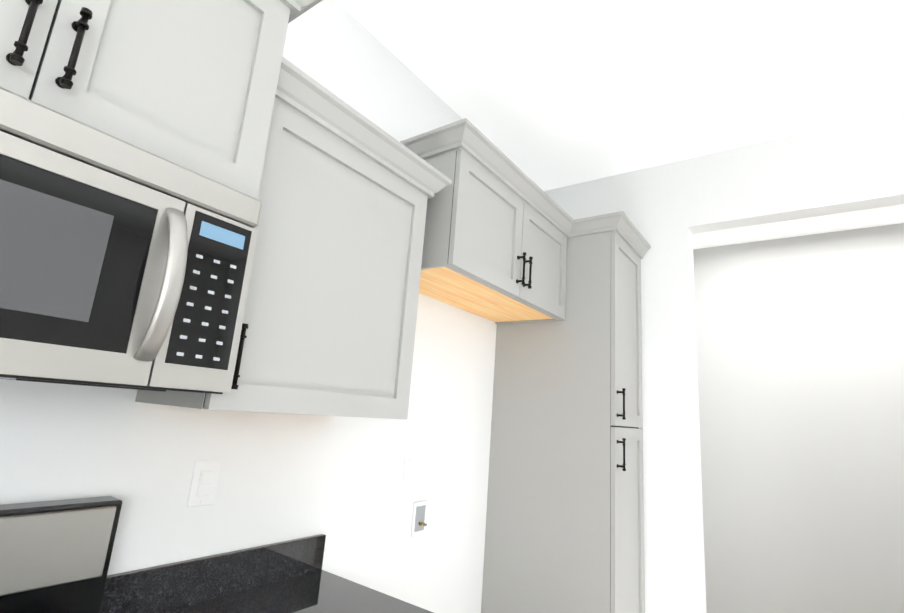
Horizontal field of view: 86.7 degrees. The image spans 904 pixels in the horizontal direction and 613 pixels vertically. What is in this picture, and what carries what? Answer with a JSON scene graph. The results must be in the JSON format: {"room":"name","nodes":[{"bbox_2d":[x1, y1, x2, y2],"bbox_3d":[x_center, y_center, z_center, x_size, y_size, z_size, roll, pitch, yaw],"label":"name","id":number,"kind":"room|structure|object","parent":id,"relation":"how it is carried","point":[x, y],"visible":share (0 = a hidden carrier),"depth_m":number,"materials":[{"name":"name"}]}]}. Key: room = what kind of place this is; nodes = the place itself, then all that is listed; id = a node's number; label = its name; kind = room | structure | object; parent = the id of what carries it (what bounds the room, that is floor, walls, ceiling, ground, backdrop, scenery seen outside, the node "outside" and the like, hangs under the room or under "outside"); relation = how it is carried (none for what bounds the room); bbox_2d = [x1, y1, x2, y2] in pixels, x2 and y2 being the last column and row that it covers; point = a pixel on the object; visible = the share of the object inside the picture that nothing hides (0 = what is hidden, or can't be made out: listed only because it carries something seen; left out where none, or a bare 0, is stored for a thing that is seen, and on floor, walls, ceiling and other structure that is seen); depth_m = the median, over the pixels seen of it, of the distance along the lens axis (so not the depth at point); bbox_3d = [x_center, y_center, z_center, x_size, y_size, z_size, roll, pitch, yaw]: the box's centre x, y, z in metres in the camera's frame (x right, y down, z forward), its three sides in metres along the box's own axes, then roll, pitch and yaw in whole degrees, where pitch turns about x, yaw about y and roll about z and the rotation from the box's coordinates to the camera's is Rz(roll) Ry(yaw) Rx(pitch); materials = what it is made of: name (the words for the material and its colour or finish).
{"room":"kitchen","nodes":[
{"label":"kitchen","id":0,"kind":"room"},
{"bbox_2d":[0,0,538,612],"bbox_3d":[-0.925,0.155,1.070,0.150,2.900,7.820,-5,-15,36],"label":"wall","id":1,"kind":"structure","parent":0,"point":[344,488],"depth_m":1.64,"materials":[{"name":"white paint"}]},
{"bbox_2d":[0,0,321,198],"bbox_3d":[-0.751,-0.560,0.874,0.458,0.553,0.866,-5,-15,36],"label":"upper cabinet","id":2,"kind":"object","parent":1,"relation":"attached to","point":[191,85],"visible":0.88,"depth_m":0.88,"materials":[{"name":"grey paint"}]},
{"bbox_2d":[0,87,260,393],"bbox_3d":[-0.775,-0.095,0.762,0.484,0.401,0.756,-5,-15,36],"label":"microwave","id":3,"kind":"object","parent":2,"relation":"attached to","point":[125,265],"visible":1,"depth_m":0.77,"materials":[{"name":"silver plastic"}]},
{"bbox_2d":[187,460,220,506],"bbox_3d":[-0.655,0.468,1.270,0.010,0.116,0.072,-5,-15,36],"label":"light switch","id":4,"kind":"object","parent":1,"relation":"attached to","point":[203,485],"visible":1,"depth_m":1.27,"materials":[{"name":"white plastic"}]},
{"bbox_2d":[135,56,451,418],"bbox_3d":[-0.398,-0.105,1.371,0.390,0.800,0.725,-5,-15,36],"label":"upper cabinet","id":5,"kind":"object","parent":1,"relation":"attached to","point":[329,321],"visible":0.69,"depth_m":1.25,"materials":[{"name":"grey paint"}]},
{"bbox_2d":[411,500,427,536],"bbox_3d":[-0.121,0.864,1.947,0.033,0.130,0.090,-5,-15,36],"label":"outlet box","id":6,"kind":"object","parent":1,"relation":"attached to","point":[419,523],"visible":1,"depth_m":1.95,"materials":[{"name":"white plastic"}]},
{"bbox_2d":[391,148,566,323],"bbox_3d":[0.124,-0.239,2.123,0.420,0.440,0.977,-5,-15,36],"label":"upper cabinet","id":7,"kind":"object","parent":1,"relation":"attached to","point":[494,249],"visible":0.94,"depth_m":1.81,"materials":[{"name":"grey paint"}]},
{"bbox_2d":[377,118,650,258],"bbox_3d":[0.389,-0.439,2.255,0.683,0.070,1.471,-5,-15,36],"label":"crown molding","id":8,"kind":"structure","parent":7,"relation":"on","point":[473,141],"depth_m":1.94,"materials":[{"name":"grey paint"}]},
{"bbox_2d":[336,0,903,248],"bbox_3d":[1.097,-1.447,0.018,4.870,0.060,7.820,-5,-15,36],"label":"ceiling","id":9,"kind":"structure","parent":0,"point":[544,95],"depth_m":2.02,"materials":[{"name":"white paint"}]},
{"bbox_2d":[544,110,903,612],"bbox_3d":[2.377,0.512,1.546,4.600,2.900,0.120,-5,-15,36],"label":"wall","id":10,"kind":"structure","parent":0,"point":[669,209],"depth_m":2.40,"materials":[{"name":"white paint"}]},
{"bbox_2d":[693,223,903,612],"bbox_3d":[3.243,0.838,2.714,4.600,2.900,0.100,-5,-15,36],"label":"wall","id":11,"kind":"structure","parent":0,"point":[800,353],"depth_m":3.27,"materials":[{"name":"white paint"}]},
{"bbox_3d":[0.878,1.434,-0.625,4.870,0.060,7.820,-5,-15,36],"label":"floor","id":12,"kind":"structure","parent":0,"visible":0},
{"bbox_2d":[0,496,121,612],"bbox_3d":[-0.752,0.909,0.465,0.723,1.196,0.756,-5,-15,36],"label":"range","id":13,"kind":"object","parent":12,"relation":"on","point":[55,556],"visible":1,"depth_m":0.96,"materials":[{"name":"silver metal"}]},
{"bbox_2d":[481,231,644,612],"bbox_3d":[0.589,0.843,2.395,0.667,2.360,0.458,-5,-15,36],"label":"cabinet","id":14,"kind":"object","parent":12,"relation":"on","point":[564,532],"visible":1,"depth_m":2.25,"materials":[{"name":"grey paint"}]},
{"bbox_3d":[-1.964,0.621,-1.127,0.657,0.886,0.842,-5,-15,36],"label":"base cabinet","id":15,"kind":"object","parent":12,"relation":"on","visible":0},
{"bbox_2d":[99,534,432,612],"bbox_3d":[-1.175,0.408,0.005,0.648,0.136,3.471,-5,-15,36],"label":"countertop","id":16,"kind":"structure","parent":15,"relation":"on","point":[290,576],"depth_m":1.27,"materials":[{"name":"stone"}]}
]}

